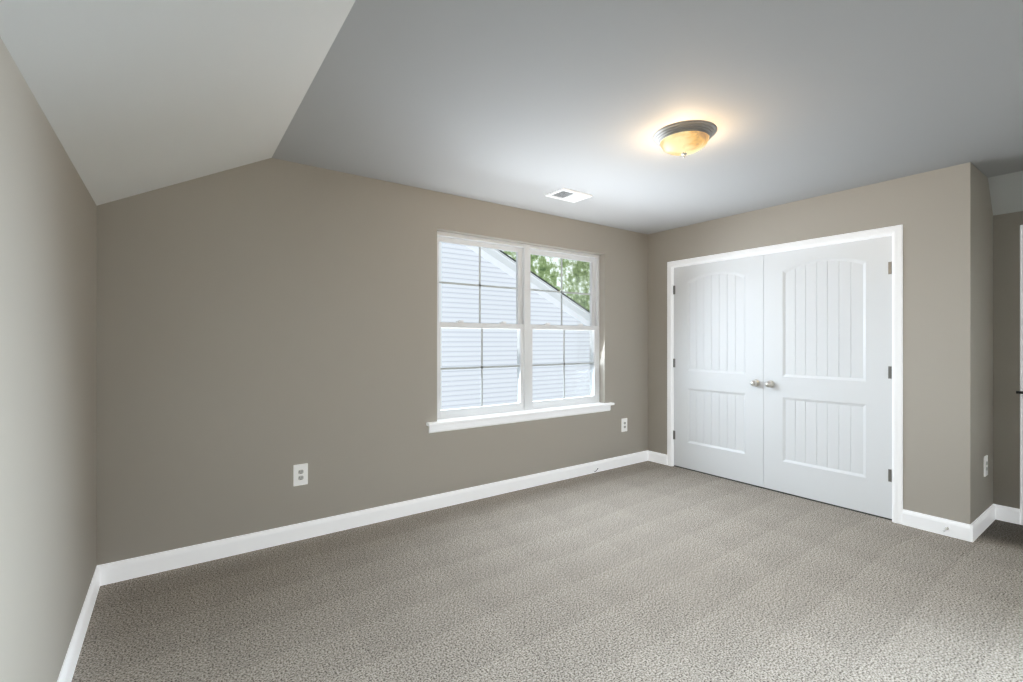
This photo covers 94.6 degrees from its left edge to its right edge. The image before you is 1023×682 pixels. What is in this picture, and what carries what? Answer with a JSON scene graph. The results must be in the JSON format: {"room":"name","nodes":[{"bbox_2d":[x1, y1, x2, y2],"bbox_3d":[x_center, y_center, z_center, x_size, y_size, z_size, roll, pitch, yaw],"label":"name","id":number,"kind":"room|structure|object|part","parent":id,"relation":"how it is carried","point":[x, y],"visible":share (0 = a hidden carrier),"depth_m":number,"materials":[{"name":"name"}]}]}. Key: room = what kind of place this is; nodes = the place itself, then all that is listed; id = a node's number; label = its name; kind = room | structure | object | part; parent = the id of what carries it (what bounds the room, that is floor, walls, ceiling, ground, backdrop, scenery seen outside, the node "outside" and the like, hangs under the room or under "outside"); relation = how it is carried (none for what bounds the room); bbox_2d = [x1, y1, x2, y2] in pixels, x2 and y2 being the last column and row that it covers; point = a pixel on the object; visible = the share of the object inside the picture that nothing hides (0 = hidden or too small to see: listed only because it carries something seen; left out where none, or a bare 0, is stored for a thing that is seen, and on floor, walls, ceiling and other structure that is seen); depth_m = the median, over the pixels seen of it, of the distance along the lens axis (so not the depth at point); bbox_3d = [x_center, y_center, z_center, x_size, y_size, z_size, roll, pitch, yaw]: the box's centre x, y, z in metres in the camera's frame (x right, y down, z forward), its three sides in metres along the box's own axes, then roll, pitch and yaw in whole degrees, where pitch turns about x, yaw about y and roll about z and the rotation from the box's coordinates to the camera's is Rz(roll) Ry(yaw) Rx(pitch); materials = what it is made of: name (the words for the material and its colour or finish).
{"room":"empty bedroom","nodes":[
{"label":"empty bedroom","id":0,"kind":"room"},
{"bbox_2d":[0,37,96,681],"bbox_3d":[-1.156,-0.037,0.919,0.150,2.850,4.060,0,0,-36],"label":"wall","id":1,"kind":"structure","parent":0,"point":[48,385],"depth_m":1.46,"materials":[{"name":"paint"}]},
{"bbox_2d":[57,564,104,681],"bbox_3d":[-1.086,1.235,0.962,0.015,0.106,3.690,0,0,-36],"label":"baseboard","id":2,"kind":"structure","parent":1,"relation":"attached to","point":[72,655],"depth_m":2.00,"materials":[{"name":"paint"}]},
{"bbox_2d":[97,158,647,564],"bbox_3d":[-0.140,-0.037,4.044,5.440,2.850,0.160,0,0,-36],"label":"wall","id":3,"kind":"structure","parent":0,"point":[264,326],"depth_m":3.04,"materials":[{"name":"paint"}]},
{"bbox_2d":[293,463,307,485],"bbox_3d":[-1.368,0.868,3.061,0.086,0.136,0.009,0,0,-36],"label":"electrical outlet","id":4,"kind":"object","parent":3,"relation":"attached to","point":[300,474],"visible":1,"depth_m":3.06,"materials":[{"name":"plastic"}]},
{"bbox_2d":[105,450,652,584],"bbox_3d":[-0.350,1.235,3.787,4.500,0.106,0.015,0,0,-36],"label":"baseboard","id":5,"kind":"structure","parent":3,"relation":"attached to","point":[122,570],"depth_m":3.17,"materials":[{"name":"paint"}]},
{"bbox_2d":[437,231,598,419],"bbox_3d":[0.107,-0.115,4.274,1.850,1.505,0.114,0,0,-36],"label":"window","id":6,"kind":"structure","parent":3,"relation":"in","point":[524,326],"depth_m":4.23,"materials":[{"name":"plastic"}]},
{"bbox_2d":[439,247,516,322],"bbox_3d":[-0.269,-0.471,4.005,0.781,0.652,0.005,0,0,-36],"label":"window grille","id":7,"kind":"object","parent":6,"relation":"attached to","point":[441,282],"depth_m":4.00,"materials":[{"name":"white plastic"}]},
{"bbox_2d":[441,328,519,405],"bbox_3d":[-0.249,0.222,3.978,0.789,0.659,0.005,0,0,-36],"label":"window grille","id":8,"kind":"object","parent":6,"relation":"attached to","point":[482,366],"depth_m":3.97,"materials":[{"name":"white plastic"}]},
{"bbox_2d":[531,258,590,324],"bbox_3d":[0.483,-0.471,4.543,0.781,0.652,0.005,0,0,-36],"label":"window grille","id":9,"kind":"object","parent":6,"relation":"attached to","point":[561,291],"depth_m":4.54,"materials":[{"name":"white plastic"}]},
{"bbox_2d":[532,330,593,398],"bbox_3d":[0.502,0.222,4.515,0.789,0.659,0.005,0,0,-36],"label":"window grille","id":10,"kind":"object","parent":6,"relation":"attached to","point":[563,363],"depth_m":4.51,"materials":[{"name":"white plastic"}]},
{"bbox_2d":[426,402,614,432],"bbox_3d":[0.172,0.662,4.183,2.030,0.084,0.119,0,0,-36],"label":"window sill","id":11,"kind":"structure","parent":3,"relation":"attached to","point":[449,424],"depth_m":4.04,"materials":[{"name":"paint"}]},
{"bbox_2d":[621,418,626,431],"bbox_3d":[1.169,0.868,4.878,0.086,0.136,0.009,0,0,-36],"label":"electrical outlet","id":12,"kind":"object","parent":3,"relation":"attached to","point":[623,424],"visible":1,"depth_m":4.87,"materials":[{"name":"plastic"}]},
{"bbox_2d":[0,0,1022,233],"bbox_3d":[0.995,-1.072,2.459,5.440,0.880,4.060,0,0,-36],"label":"ceiling","id":13,"kind":"structure","parent":0,"point":[526,104],"depth_m":2.08,"materials":[{"name":"paint"}]},
{"bbox_2d":[545,188,591,202],"bbox_3d":[0.452,-1.141,3.724,0.310,0.022,0.210,0,0,-36],"label":"ceiling vent","id":14,"kind":"object","parent":13,"relation":"in","point":[568,195],"visible":1,"depth_m":3.71,"materials":[{"name":"metal"}]},
{"bbox_2d":[653,120,716,157],"bbox_3d":[0.961,-1.086,2.625,0.338,0.132,0.338,0,0,-36],"label":"ceiling light","id":15,"kind":"object","parent":13,"relation":"attached to","point":[684,138],"visible":1,"depth_m":2.54,"materials":[{"name":"beige glass"}]},
{"bbox_3d":[0.961,-1.084,2.625,0.256,0.070,0.256,0,0,-36],"label":"lamp shade","id":16,"kind":"part","parent":15,"relation":"part of","materials":[{"name":"beige glass"}]},
{"bbox_2d":[71,461,1022,681],"bbox_3d":[1.010,1.338,2.463,5.170,0.100,3.750,0,0,-36],"label":"floor","id":17,"kind":"structure","parent":0,"point":[647,571],"depth_m":2.35,"materials":[{"name":"beige carpet"}]},
{"bbox_2d":[648,162,974,523],"bbox_3d":[2.264,-0.037,4.105,0.120,2.850,2.540,0,0,-36],"label":"wall","id":18,"kind":"structure","parent":0,"point":[933,212],"depth_m":3.24,"materials":[{"name":"paint"}]},
{"bbox_2d":[673,286,674,438],"bbox_3d":[1.668,0.221,4.847,0.010,1.580,0.028,0,0,-36],"label":"closet door hinge","id":19,"kind":"object","parent":18,"relation":"attached to","point":[673,364],"visible":1,"depth_m":4.85,"materials":[{"name":"silver metal"}]},
{"bbox_2d":[674,255,763,486],"bbox_3d":[1.947,0.261,4.495,0.035,2.030,0.906,0,0,-36],"label":"closet door","id":20,"kind":"structure","parent":18,"relation":"in","point":[719,363],"depth_m":4.44,"materials":[{"name":"paint"}]},
{"bbox_2d":[750,379,759,386],"bbox_3d":[2.133,0.371,4.147,0.068,0.064,0.064,0,0,-36],"label":"door knob","id":21,"kind":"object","parent":20,"relation":"attached to","point":[755,382],"depth_m":4.13,"materials":[{"name":"silver metal"}]},
{"bbox_2d":[667,224,902,523],"bbox_3d":[2.230,0.234,4.138,0.136,2.107,1.944,0,0,-36],"label":"trim","id":22,"kind":"structure","parent":18,"relation":"attached to","point":[895,232],"depth_m":3.40,"materials":[{"name":"paint"}]},
{"bbox_2d":[764,236,891,518],"bbox_3d":[2.476,0.261,3.756,0.035,2.030,0.906,0,0,-36],"label":"closet door","id":23,"kind":"structure","parent":18,"relation":"in","point":[827,363],"depth_m":3.70,"materials":[{"name":"paint"}]},
{"bbox_2d":[765,380,774,387],"bbox_3d":[2.207,0.371,4.044,0.068,0.064,0.064,0,0,-36],"label":"door knob","id":24,"kind":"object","parent":23,"relation":"attached to","point":[770,383],"depth_m":4.04,"materials":[{"name":"silver metal"}]},
{"bbox_2d":[888,262,890,481],"bbox_3d":[2.718,0.221,3.380,0.010,1.580,0.032,0,0,-36],"label":"closet door hinge","id":25,"kind":"object","parent":18,"relation":"attached to","point":[889,375],"visible":0.56,"depth_m":3.39,"materials":[{"name":"silver metal"}]},
{"bbox_2d":[902,509,968,540],"bbox_3d":[2.842,1.235,3.181,0.015,0.106,0.325,0,0,-36],"label":"baseboard","id":26,"kind":"structure","parent":18,"relation":"attached to","point":[958,530],"depth_m":3.16,"materials":[{"name":"paint"}]},
{"bbox_2d":[975,167,992,519],"bbox_3d":[3.240,-0.037,3.316,0.550,2.850,0.120,0,0,-36],"label":"wall","id":27,"kind":"structure","parent":0,"point":[983,340],"depth_m":3.25,"materials":[{"name":"paint"}]},
{"bbox_2d":[984,455,987,476],"bbox_3d":[3.298,0.868,3.278,0.086,0.136,0.009,0,0,-36],"label":"electrical outlet","id":28,"kind":"object","parent":27,"relation":"attached to","point":[986,465],"visible":1,"depth_m":3.27,"materials":[{"name":"plastic"}]},
{"bbox_2d":[969,504,1004,541],"bbox_3d":[3.232,1.235,3.212,0.685,0.106,0.040,0,0,-36],"label":"baseboard","id":29,"kind":"structure","parent":27,"relation":"attached to","point":[995,511],"depth_m":3.24,"materials":[{"name":"paint"}]},
{"bbox_2d":[993,211,1022,508],"bbox_3d":[3.204,-0.037,3.942,0.120,2.850,3.900,0,0,-36],"label":"wall","id":30,"kind":"structure","parent":0,"point":[1006,358],"depth_m":3.37,"materials":[{"name":"paint"}]},
{"bbox_2d":[1016,225,1022,524],"bbox_3d":[3.811,0.238,2.938,0.062,2.100,0.912,0,0,-36],"label":"door frame","id":31,"kind":"structure","parent":30,"relation":"attached to","point":[1020,392],"depth_m":3.30,"materials":[{"name":"paint"}]},
{"label":"outside","id":32,"kind":"structure","parent":0,"visible":0},
{"bbox_2d":[501,250,589,310],"bbox_3d":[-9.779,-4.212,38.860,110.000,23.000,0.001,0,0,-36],"label":"trees","id":33,"kind":"object","parent":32,"point":[541,266],"depth_m":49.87,"materials":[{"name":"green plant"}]},
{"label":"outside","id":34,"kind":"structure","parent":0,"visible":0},
{"bbox_2d":[439,242,589,409],"bbox_3d":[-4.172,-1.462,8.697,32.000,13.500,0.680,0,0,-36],"label":"neighboring house","id":35,"kind":"structure","parent":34,"point":[503,378],"depth_m":11.72,"materials":[{"name":"grey"}]}
]}

